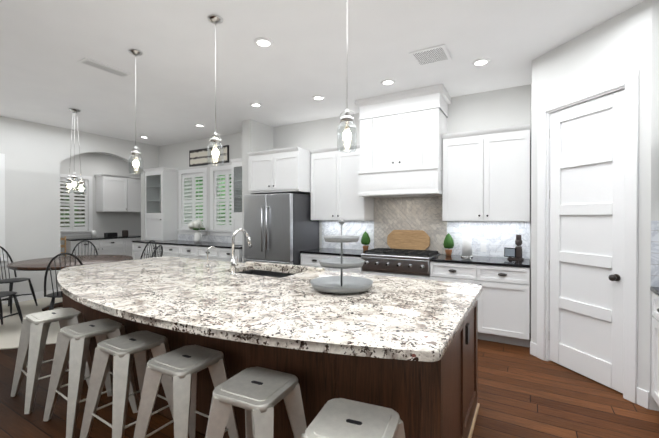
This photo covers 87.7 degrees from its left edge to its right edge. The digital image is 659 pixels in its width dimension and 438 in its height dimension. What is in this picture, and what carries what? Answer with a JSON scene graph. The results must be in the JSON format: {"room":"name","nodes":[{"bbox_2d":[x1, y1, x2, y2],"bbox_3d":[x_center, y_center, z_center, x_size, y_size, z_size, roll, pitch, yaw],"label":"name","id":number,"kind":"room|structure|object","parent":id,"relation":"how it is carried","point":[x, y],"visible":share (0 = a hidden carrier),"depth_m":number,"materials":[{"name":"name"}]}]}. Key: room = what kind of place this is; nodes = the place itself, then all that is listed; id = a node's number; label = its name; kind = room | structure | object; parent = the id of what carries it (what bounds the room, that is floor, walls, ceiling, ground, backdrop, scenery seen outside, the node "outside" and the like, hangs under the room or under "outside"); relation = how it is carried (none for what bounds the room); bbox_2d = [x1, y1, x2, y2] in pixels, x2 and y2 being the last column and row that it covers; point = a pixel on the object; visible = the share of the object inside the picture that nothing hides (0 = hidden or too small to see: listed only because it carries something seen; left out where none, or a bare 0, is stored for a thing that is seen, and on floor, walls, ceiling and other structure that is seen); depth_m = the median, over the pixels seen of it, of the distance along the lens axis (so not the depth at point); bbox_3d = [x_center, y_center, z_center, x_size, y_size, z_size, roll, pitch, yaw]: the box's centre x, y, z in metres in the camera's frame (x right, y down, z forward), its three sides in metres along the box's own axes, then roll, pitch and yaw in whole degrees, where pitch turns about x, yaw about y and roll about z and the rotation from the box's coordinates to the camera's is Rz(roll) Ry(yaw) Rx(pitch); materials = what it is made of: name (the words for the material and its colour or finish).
{"room":"kitchen and dining room","nodes":[
{"label":"kitchen and dining room","id":0,"kind":"room"},
{"bbox_2d":[0,116,191,294],"bbox_3d":[-5.444,-0.131,5.368,0.120,3.050,8.900,0,0,30],"label":"wall","id":1,"kind":"structure","parent":0,"point":[36,154],"depth_m":5.94,"materials":[{"name":"paint"}]},
{"bbox_2d":[0,153,6,266],"bbox_3d":[-5.813,-0.154,5.044,0.525,2.220,1.570,0,0,30],"label":"window","id":2,"kind":"structure","parent":1,"relation":"in","point":[2,200],"depth_m":5.52,"materials":[{"name":"white"}]},
{"bbox_2d":[1,289,60,304],"bbox_3d":[-6.187,1.338,3.959,0.015,0.130,5.240,0,0,30],"label":"baseboard","id":3,"kind":"structure","parent":1,"relation":"attached to","point":[39,295],"depth_m":5.82,"materials":[{"name":"white wood"}]},
{"bbox_2d":[60,153,140,237],"bbox_3d":[-6.151,-0.151,8.538,0.120,3.050,4.120,0,0,30],"label":"wall","id":4,"kind":"structure","parent":0,"point":[92,164],"depth_m":8.91,"materials":[{"name":"paint"}]},
{"bbox_2d":[60,174,92,235],"bbox_3d":[-6.408,-0.345,8.408,0.525,1.880,1.000,0,0,30],"label":"nook window","id":5,"kind":"structure","parent":4,"relation":"in","point":[75,209],"depth_m":8.48,"materials":[{"name":"white wood"}]},
{"bbox_2d":[94,173,140,211],"bbox_3d":[-5.345,-0.664,9.418,0.384,0.945,1.836,0,0,30],"label":"upper cabinet","id":6,"kind":"object","parent":4,"relation":"attached to","point":[117,193],"visible":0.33,"depth_m":8.88,"materials":[{"name":"white paint"}]},
{"bbox_2d":[242,119,272,262],"bbox_3d":[-1.246,-0.135,6.013,0.200,3.050,0.580,0,0,30],"label":"column","id":7,"kind":"structure","parent":0,"point":[257,136],"depth_m":5.80,"materials":[{"name":"paint"}]},
{"bbox_2d":[0,0,644,155],"bbox_3d":[-2.622,-1.685,3.726,11.600,0.080,8.900,0,0,30],"label":"ceiling","id":8,"kind":"structure","parent":0,"point":[340,56],"depth_m":3.43,"materials":[{"name":"paint"}]},
{"bbox_2d":[64,108,85,194],"bbox_3d":[-3.844,-1.009,5.212,0.273,1.288,0.254,0,0,30],"label":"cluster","id":9,"kind":"object","parent":8,"relation":"hanging from","point":[69,179],"visible":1,"depth_m":5.18,"materials":[{"name":"clear glass"}]},
{"bbox_2d":[77,57,131,77],"bbox_3d":[-2.433,-1.638,3.732,0.170,0.012,0.480,0,0,30],"label":"ceiling vent","id":10,"kind":"object","parent":8,"relation":"in","point":[102,67],"visible":0.94,"depth_m":3.70,"materials":[{"name":"white metal"}]},
{"bbox_2d":[128,49,142,173],"bbox_3d":[-1.904,-1.042,3.372,0.126,1.198,0.126,0,0,30],"label":"pendant light","id":11,"kind":"object","parent":8,"relation":"hanging from","point":[136,153],"visible":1,"depth_m":3.36,"materials":[{"name":"clear glass"}]},
{"bbox_2d":[207,15,223,165],"bbox_3d":[-0.934,-1.038,2.812,0.126,1.198,0.126,0,0,30],"label":"pendant light","id":12,"kind":"object","parent":8,"relation":"hanging from","point":[215,20],"visible":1,"depth_m":2.80,"materials":[{"name":"clear glass"}]},
{"bbox_2d":[250,103,261,106],"bbox_3d":[-1.063,-1.647,4.962,0.184,0.011,0.184,0,0,30],"label":"recessed light","id":13,"kind":"object","parent":8,"relation":"in","point":[256,104],"visible":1,"depth_m":4.94,"materials":[{"name":"white plastic"}]},
{"bbox_2d":[254,37,273,46],"bbox_3d":[-0.611,-1.635,3.187,0.184,0.011,0.184,0,0,30],"label":"recessed light","id":14,"kind":"object","parent":8,"relation":"in","point":[263,42],"visible":1,"depth_m":3.18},
{"bbox_2d":[312,95,324,99],"bbox_3d":[-0.150,-1.645,4.664,0.184,0.011,0.184,0,0,30],"label":"recessed light","id":15,"kind":"object","parent":8,"relation":"in","point":[317,97],"visible":1,"depth_m":4.64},
{"bbox_2d":[337,109,356,152],"bbox_3d":[0.113,-1.035,2.206,0.126,1.198,0.126,0,0,30],"label":"pendant light","id":16,"kind":"object","parent":8,"relation":"hanging from","point":[347,119],"visible":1,"depth_m":2.19,"materials":[{"name":"clear glass"}]},
{"bbox_2d":[380,79,395,84],"bbox_3d":[0.705,-1.641,4.124,0.184,0.011,0.184,0,0,30],"label":"recessed light","id":17,"kind":"object","parent":8,"relation":"in","point":[388,82],"visible":1,"depth_m":4.11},
{"bbox_2d":[409,44,451,65],"bbox_3d":[1.017,-1.636,3.446,0.340,0.012,0.340,0,0,30],"label":"ceiling vent","id":18,"kind":"object","parent":8,"relation":"in","point":[431,55],"visible":0.98,"depth_m":3.42,"materials":[{"name":"white metal"}]},
{"bbox_2d":[472,58,490,65],"bbox_3d":[1.586,-1.638,3.591,0.184,0.011,0.184,0,0,30],"label":"recessed light","id":19,"kind":"object","parent":8,"relation":"in","point":[481,61],"visible":1,"depth_m":3.57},
{"bbox_2d":[0,339,658,437],"bbox_3d":[-2.622,1.435,3.745,11.600,0.060,8.900,0,0,30],"label":"floor","id":20,"kind":"structure","parent":0,"point":[522,392],"depth_m":2.57,"materials":[{"name":"brown wood"}]},
{"bbox_2d":[0,297,62,348],"bbox_3d":[-3.854,1.390,5.209,3.100,0.010,3.100,0,0,30],"label":"area rug","id":21,"kind":"object","parent":20,"relation":"on","point":[10,329],"visible":0.12,"depth_m":4.56,"materials":[{"name":"fabric"}]},
{"bbox_2d":[0,291,22,324],"bbox_3d":[-4.173,0.899,4.227,0.450,0.991,0.492,0,0,18],"label":"chair","id":22,"kind":"object","parent":21,"relation":"on","point":[5,293],"visible":0.94,"depth_m":4.34,"materials":[{"name":"black paint"}]},
{"bbox_2d":[0,246,37,313],"bbox_3d":[-4.884,0.892,5.243,0.492,0.991,0.450,0,0,2],"label":"chair","id":23,"kind":"object","parent":21,"relation":"on","point":[10,281],"visible":0.96,"depth_m":5.32,"materials":[{"name":"black paint"}]},
{"bbox_2d":[44,253,82,326],"bbox_3d":[-3.309,0.898,4.332,0.450,0.991,0.492,0,0,-32],"label":"chair","id":24,"kind":"object","parent":21,"relation":"on","point":[54,295],"visible":0.33,"depth_m":4.14,"materials":[{"name":"black paint"}]},
{"bbox_2d":[7,255,132,310],"bbox_3d":[-3.854,1.002,5.207,1.520,0.758,1.520,0,0,30],"label":"dining table","id":25,"kind":"object","parent":21,"relation":"on","point":[40,264],"visible":0.48,"depth_m":5.04,"materials":[{"name":"brown wood"}]},
{"bbox_2d":[72,240,97,255],"bbox_3d":[-4.369,0.887,6.098,0.450,0.991,0.492,0,0,-30],"label":"chair","id":26,"kind":"object","parent":21,"relation":"on","point":[95,249],"visible":0.19,"depth_m":6.31,"materials":[{"name":"black paint"}]},
{"bbox_2d":[140,240,156,258],"bbox_3d":[-3.370,0.887,6.115,0.450,0.991,0.492,0,0,28],"label":"chair","id":27,"kind":"object","parent":21,"relation":"on","point":[152,241],"visible":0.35,"depth_m":6.31,"materials":[{"name":"black paint"}]},
{"bbox_2d":[151,245,162,257],"bbox_3d":[-2.825,0.892,5.241,0.492,0.991,0.450,0,0,-2],"label":"chair","id":28,"kind":"object","parent":21,"relation":"on","point":[161,251],"visible":0.25,"depth_m":5.24,"materials":[{"name":"black paint"}]},
{"bbox_2d":[11,308,91,413],"bbox_3d":[-2.232,1.088,2.779,0.454,0.652,0.454,0,0,37],"label":"stool","id":29,"kind":"object","parent":20,"relation":"on","point":[33,337],"visible":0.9,"depth_m":2.69,"materials":[{"name":"grey metal"}]},
{"bbox_2d":[60,236,65,255],"bbox_3d":[-5.823,0.882,7.330,0.435,1.001,0.420,0,0,40],"label":"chair","id":30,"kind":"object","parent":20,"relation":"on","point":[64,245],"visible":0.06,"depth_m":7.58,"materials":[{"name":"brown wood"}]},
{"bbox_2d":[43,319,138,437],"bbox_3d":[-1.700,1.090,2.460,0.453,0.652,0.453,0,0,35],"label":"stool","id":31,"kind":"object","parent":20,"relation":"on","point":[72,344],"visible":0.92,"depth_m":2.39,"materials":[{"name":"grey metal"}]},
{"bbox_2d":[60,239,127,255],"bbox_3d":[-5.778,0.932,8.434,0.626,0.886,1.262,0,0,30],"label":"base cabinet","id":32,"kind":"object","parent":20,"relation":"on","point":[119,245],"depth_m":8.24,"materials":[{"name":"white wood"}]},
{"bbox_2d":[92,235,135,238],"bbox_3d":[-5.485,0.471,8.919,0.628,0.030,2.400,0,0,30],"label":"countertop","id":33,"kind":"structure","parent":32,"relation":"on","point":[129,236],"depth_m":8.70,"materials":[{"name":"black stone"}]},
{"bbox_2d":[91,230,127,237],"bbox_3d":[-5.576,0.367,8.717,0.180,0.180,0.880,0,0,30],"label":"canisters","id":34,"kind":"object","parent":33,"relation":"on","point":[110,234],"visible":1,"depth_m":8.66,"materials":[{"name":"black paint"}]},
{"bbox_2d":[80,330,173,437],"bbox_3d":[-1.249,1.092,2.181,0.454,0.652,0.454,0,0,32],"label":"stool","id":35,"kind":"object","parent":20,"relation":"on","point":[123,351],"visible":0.9,"depth_m":2.10,"materials":[{"name":"grey metal"}]},
{"bbox_2d":[128,235,140,255],"bbox_3d":[-5.208,0.926,9.419,0.626,0.886,1.262,0,0,30],"label":"base cabinet","id":36,"kind":"object","parent":20,"relation":"on","point":[138,237],"depth_m":8.91,"materials":[{"name":"white wood"}]},
{"bbox_2d":[132,240,163,259],"bbox_3d":[-3.591,0.939,7.345,1.105,0.886,0.626,0,0,30],"label":"base cabinet","id":37,"kind":"object","parent":20,"relation":"on","point":[137,248],"depth_m":7.19,"materials":[{"name":"white wood"}]},
{"bbox_2d":[164,244,199,258],"bbox_3d":[-2.714,0.942,6.838,1.168,0.886,0.626,0,0,30],"label":"base cabinet","id":38,"kind":"object","parent":20,"relation":"on","point":[192,249],"depth_m":6.52,"materials":[{"name":"white wood"}]},
{"bbox_2d":[133,345,238,437],"bbox_3d":[-0.799,1.094,1.921,0.454,0.652,0.454,0,0,29],"label":"stool","id":39,"kind":"object","parent":20,"relation":"on","point":[182,366],"visible":1,"depth_m":1.84,"materials":[{"name":"grey metal"}]},
{"bbox_2d":[200,244,241,262],"bbox_3d":[-1.838,0.946,6.331,1.105,0.886,0.626,0,0,30],"label":"base cabinet","id":40,"kind":"object","parent":20,"relation":"on","point":[218,254],"depth_m":6.01,"materials":[{"name":"white wood"}]},
{"bbox_2d":[140,240,241,247],"bbox_3d":[-2.719,0.484,6.827,3.130,0.030,0.628,0,0,30],"label":"countertop","id":41,"kind":"structure","parent":40,"relation":"on","point":[206,244],"depth_m":6.68,"materials":[{"name":"black stone"}]},
{"bbox_2d":[143,167,177,240],"bbox_3d":[-3.717,-0.316,7.551,0.670,1.558,0.384,0,0,30],"label":"cabinet","id":42,"kind":"object","parent":41,"relation":"on","point":[160,203],"visible":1,"depth_m":7.44,"materials":[{"name":"white wood"}]},
{"bbox_2d":[188,220,204,242],"bbox_3d":[-2.636,0.239,6.809,0.364,0.459,0.301,0,0,30],"label":"flower vase","id":43,"kind":"object","parent":41,"relation":"on","point":[196,226],"visible":1,"depth_m":6.76,"materials":[{"name":"white ceramic"}]},
{"bbox_2d":[230,158,241,244],"bbox_3d":[-1.510,-0.307,6.275,0.470,1.558,0.384,0,0,30],"label":"cabinet","id":44,"kind":"object","parent":41,"relation":"on","point":[236,194],"visible":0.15,"depth_m":6.23,"materials":[{"name":"white wood"}]},
{"bbox_2d":[205,366,306,437],"bbox_3d":[-0.341,1.096,1.615,0.453,0.652,0.453,0,0,25],"label":"stool","id":45,"kind":"object","parent":20,"relation":"on","point":[257,394],"visible":1,"depth_m":1.54,"materials":[{"name":"grey metal"}]},
{"bbox_2d":[63,300,479,437],"bbox_3d":[-0.694,0.975,2.902,3.479,0.870,1.275,0,0,30],"label":"kitchen island","id":46,"kind":"object","parent":20,"relation":"on","point":[448,407],"depth_m":1.92,"materials":[{"name":"brown wood"}]},
{"bbox_2d":[57,256,482,399],"bbox_3d":[-0.926,0.517,2.776,3.800,0.043,1.770,0,0,30],"label":"island countertop","id":47,"kind":"structure","parent":46,"relation":"on","point":[393,334],"depth_m":1.92,"materials":[{"name":"white stone"}]},
{"bbox_2d":[206,246,215,269],"bbox_3d":[-1.140,0.378,3.336,0.055,0.226,0.113,0,0,30],"label":"filter faucet","id":48,"kind":"object","parent":47,"relation":"on","point":[207,266],"visible":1,"depth_m":3.30,"materials":[{"name":"silver metal"}]},
{"bbox_2d":[230,228,252,274],"bbox_3d":[-0.780,0.289,3.118,0.112,0.407,0.272,0,0,30],"label":"faucet","id":49,"kind":"object","parent":47,"relation":"on","point":[234,264],"visible":1,"depth_m":3.04,"materials":[{"name":"silver metal"}]},
{"bbox_2d":[241,268,292,275],"bbox_3d":[-0.612,0.635,3.260,0.744,0.224,0.464,0,0,30],"label":"sink","id":50,"kind":"object","parent":47,"relation":"in","point":[256,271],"depth_m":3.53,"materials":[{"name":"metal"}]},
{"bbox_2d":[310,219,372,292],"bbox_3d":[0.086,0.250,2.426,0.448,0.495,0.448,0,0,30],"label":"tiered tray","id":51,"kind":"object","parent":47,"relation":"on","point":[341,284],"visible":1,"depth_m":2.42,"materials":[{"name":"metal"}]},
{"bbox_2d":[244,193,318,264],"bbox_3d":[-0.781,0.506,5.548,0.915,1.775,0.856,0,0,30],"label":"fridge","id":52,"kind":"object","parent":20,"relation":"on","point":[281,228],"visible":0.67,"depth_m":5.20,"materials":[{"name":"silver metal"}]},
{"bbox_2d":[300,252,367,273],"bbox_3d":[0.182,0.953,5.163,1.072,0.886,0.626,0,0,30],"label":"base cabinet","id":53,"kind":"object","parent":20,"relation":"on","point":[307,258],"depth_m":4.97,"materials":[{"name":"white wood"}]},
{"bbox_2d":[304,248,364,255],"bbox_3d":[0.148,0.495,5.169,1.012,0.030,0.628,0,0,30],"label":"countertop","id":54,"kind":"structure","parent":53,"relation":"on","point":[335,252],"depth_m":5.08,"materials":[{"name":"black stone"}]},
{"bbox_2d":[361,231,369,250],"bbox_3d":[0.542,0.330,5.155,0.140,0.300,0.136,0,0,30],"label":"topiary","id":55,"kind":"object","parent":54,"relation":"on","point":[365,239],"visible":0.92,"depth_m":5.11,"materials":[{"name":"plant"}]},
{"bbox_2d":[361,248,440,275],"bbox_3d":[0.966,0.566,4.656,0.911,0.266,0.692,0,0,30],"label":"range","id":56,"kind":"object","parent":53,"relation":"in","point":[403,261],"visible":1,"depth_m":4.42,"materials":[{"name":"silver metal"}]},
{"bbox_2d":[387,230,429,249],"bbox_3d":[1.127,0.310,4.927,0.620,0.300,0.064,0,0,30],"label":"cutting board","id":57,"kind":"object","parent":56,"relation":"on","point":[410,239],"visible":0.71,"depth_m":4.91,"materials":[{"name":"brown wood"}]},
{"bbox_2d":[301,398,404,437],"bbox_3d":[0.093,1.097,1.307,0.454,0.652,0.454,0,0,22],"label":"stool","id":58,"kind":"object","parent":20,"relation":"on","point":[340,418],"visible":1,"depth_m":1.31,"materials":[{"name":"grey metal"}]},
{"bbox_2d":[368,271,435,279],"bbox_3d":[0.988,1.052,4.697,1.039,0.695,0.626,0,0,30],"label":"base cabinet","id":59,"kind":"object","parent":20,"relation":"on","point":[369,272],"depth_m":4.37,"materials":[{"name":"white wood"}]},
{"bbox_2d":[430,258,529,346],"bbox_3d":[1.814,0.959,4.219,1.117,0.886,0.626,0,0,30],"label":"base cabinet","id":60,"kind":"object","parent":20,"relation":"on","point":[504,306],"depth_m":3.83,"materials":[{"name":"white wood"}]},
{"bbox_2d":[432,254,529,267],"bbox_3d":[1.838,0.501,4.191,1.055,0.030,0.628,0,0,30],"label":"countertop","id":61,"kind":"structure","parent":60,"relation":"on","point":[476,259],"depth_m":4.03,"materials":[{"name":"black stone"}]},
{"bbox_2d":[443,233,453,255],"bbox_3d":[1.581,0.334,4.554,0.140,0.300,0.136,0,0,30],"label":"topiary","id":62,"kind":"object","parent":61,"relation":"on","point":[448,243],"visible":1,"depth_m":4.52,"materials":[{"name":"plant"}]},
{"bbox_2d":[461,229,472,257],"bbox_3d":[1.749,0.304,4.364,0.148,0.362,0.148,0,0,30],"label":"paper towel holder","id":63,"kind":"object","parent":61,"relation":"on","point":[466,245],"visible":1,"depth_m":4.32,"materials":[{"name":"white paper"}]},
{"bbox_2d":[504,235,523,259],"bbox_3d":[2.218,0.336,4.125,0.090,0.300,0.190,0,1,-45],"label":"decoration","id":64,"kind":"object","parent":61,"relation":"on","point":[515,253],"visible":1,"depth_m":4.08,"materials":[{"name":"black glass"}]},
{"bbox_2d":[651,291,658,405],"bbox_3d":[2.400,0.974,1.948,0.626,0.886,0.982,0,0,30],"label":"base cabinet","id":65,"kind":"object","parent":20,"relation":"on","point":[655,350],"depth_m":2.47,"materials":[{"name":"white wood"}]},
{"bbox_2d":[650,287,658,294],"bbox_3d":[1.957,0.520,1.197,0.628,0.030,2.720,0,0,30],"label":"countertop","id":66,"kind":"structure","parent":65,"relation":"on","point":[651,288],"depth_m":2.46,"materials":[{"name":"grey stone"}]},
{"bbox_2d":[159,84,530,281],"bbox_3d":[-0.093,-0.133,5.750,9.000,3.050,0.120,0,0,30],"label":"wall","id":67,"kind":"structure","parent":0,"point":[505,107],"depth_m":5.53,"materials":[{"name":"paint"}]},
{"bbox_2d":[177,167,224,234],"bbox_3d":[-2.802,-0.379,7.497,1.020,1.800,0.525,0,0,30],"label":"window","id":68,"kind":"structure","parent":67,"relation":"in","point":[198,202],"depth_m":7.37,"materials":[{"name":"white wood"}]},
{"bbox_2d":[178,234,230,242],"bbox_3d":[-2.488,0.400,7.065,1.960,0.134,0.008,0,0,30],"label":"backsplash","id":69,"kind":"structure","parent":67,"relation":"attached to","point":[208,238],"depth_m":7.06,"materials":[{"name":"tile"}]},
{"bbox_2d":[189,145,228,166],"bbox_3d":[-2.485,-1.286,7.040,1.160,0.340,0.026,0,0,30],"label":"sign","id":70,"kind":"object","parent":67,"relation":"attached to","point":[198,157],"visible":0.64,"depth_m":7.07,"materials":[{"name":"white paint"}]},
{"bbox_2d":[209,165,231,235],"bbox_3d":[-1.936,-0.376,6.997,1.020,1.800,0.525,0,0,30],"label":"window","id":71,"kind":"structure","parent":67,"relation":"in","point":[216,229],"depth_m":6.91,"materials":[{"name":"white wood"}]},
{"bbox_2d":[247,146,310,193],"bbox_3d":[-0.744,-0.753,5.650,1.000,0.660,0.694,0,0,30],"label":"upper cabinet","id":72,"kind":"object","parent":67,"relation":"attached to","point":[281,170],"visible":0.92,"depth_m":5.35,"materials":[{"name":"white paint"}]},
{"bbox_2d":[309,144,373,220],"bbox_3d":[0.178,-0.529,5.298,0.920,1.103,0.384,0,0,30],"label":"upper cabinet","id":73,"kind":"object","parent":67,"relation":"attached to","point":[334,184],"visible":0.92,"depth_m":5.16,"materials":[{"name":"white paint"}]},
{"bbox_2d":[355,84,450,197],"bbox_3d":[1.003,-0.980,4.713,1.180,1.340,0.565,0,0,30],"label":"range hood","id":74,"kind":"object","parent":67,"relation":"attached to","point":[401,145],"visible":0.94,"depth_m":4.47,"materials":[{"name":"white wood"}]},
{"bbox_2d":[322,196,529,258],"bbox_3d":[1.165,0.069,4.950,2.982,0.824,0.008,0,0,30],"label":"tile backsplash","id":75,"kind":"structure","parent":67,"relation":"attached to","point":[410,213],"depth_m":4.82,"materials":[{"name":"tile"}]},
{"bbox_2d":[480,243,485,251],"bbox_3d":[2.001,0.370,4.461,0.070,0.114,0.003,0,0,30],"label":"outlet","id":76,"kind":"object","parent":75,"relation":"attached to","point":[482,247],"depth_m":4.46,"materials":[{"name":"white plastic"}]},
{"bbox_2d":[442,124,529,221],"bbox_3d":[1.940,-0.522,4.279,0.970,1.103,0.384,0,0,30],"label":"upper cabinet","id":77,"kind":"object","parent":67,"relation":"attached to","point":[486,174],"visible":1,"depth_m":4.12,"materials":[{"name":"white paint"}]},
{"bbox_2d":[530,74,531,340],"bbox_3d":[2.334,-0.121,3.856,0.120,3.050,0.730,0,0,30],"label":"wall","id":78,"kind":"structure","parent":0,"point":[531,148],"depth_m":3.85,"materials":[{"name":"paint"}]},
{"bbox_2d":[531,0,651,408],"bbox_3d":[2.296,-0.116,3.068,0.120,3.050,1.070,0,0,-15],"label":"wall","id":79,"kind":"structure","parent":0,"point":[618,45],"depth_m":2.75,"materials":[{"name":"paint"}]},
{"bbox_2d":[549,89,624,392],"bbox_3d":[2.248,0.180,3.058,0.111,2.434,0.702,0,0,-15],"label":"pantry door","id":80,"kind":"structure","parent":79,"relation":"in","point":[586,198],"depth_m":3.02,"materials":[{"name":"white wood"}]},
{"bbox_2d":[530,69,648,408],"bbox_3d":[2.286,0.133,3.067,0.140,2.552,1.070,0,0,-15],"label":"door frame","id":81,"kind":"structure","parent":79,"relation":"attached to","point":[632,391],"depth_m":2.69,"materials":[{"name":"white wood"}]},
{"bbox_2d":[650,0,658,410],"bbox_3d":[2.680,-0.112,2.429,0.633,3.050,0.120,0,0,30],"label":"wall","id":82,"kind":"structure","parent":0,"point":[655,135],"depth_m":2.52,"materials":[{"name":"paint"}]},
{"bbox_2d":[651,221,658,286],"bbox_3d":[2.648,0.255,2.376,0.631,0.484,0.008,0,0,30],"label":"backsplash","id":83,"kind":"structure","parent":82,"relation":"attached to","point":[654,253],"depth_m":2.52,"materials":[{"name":"tile"}]}
]}

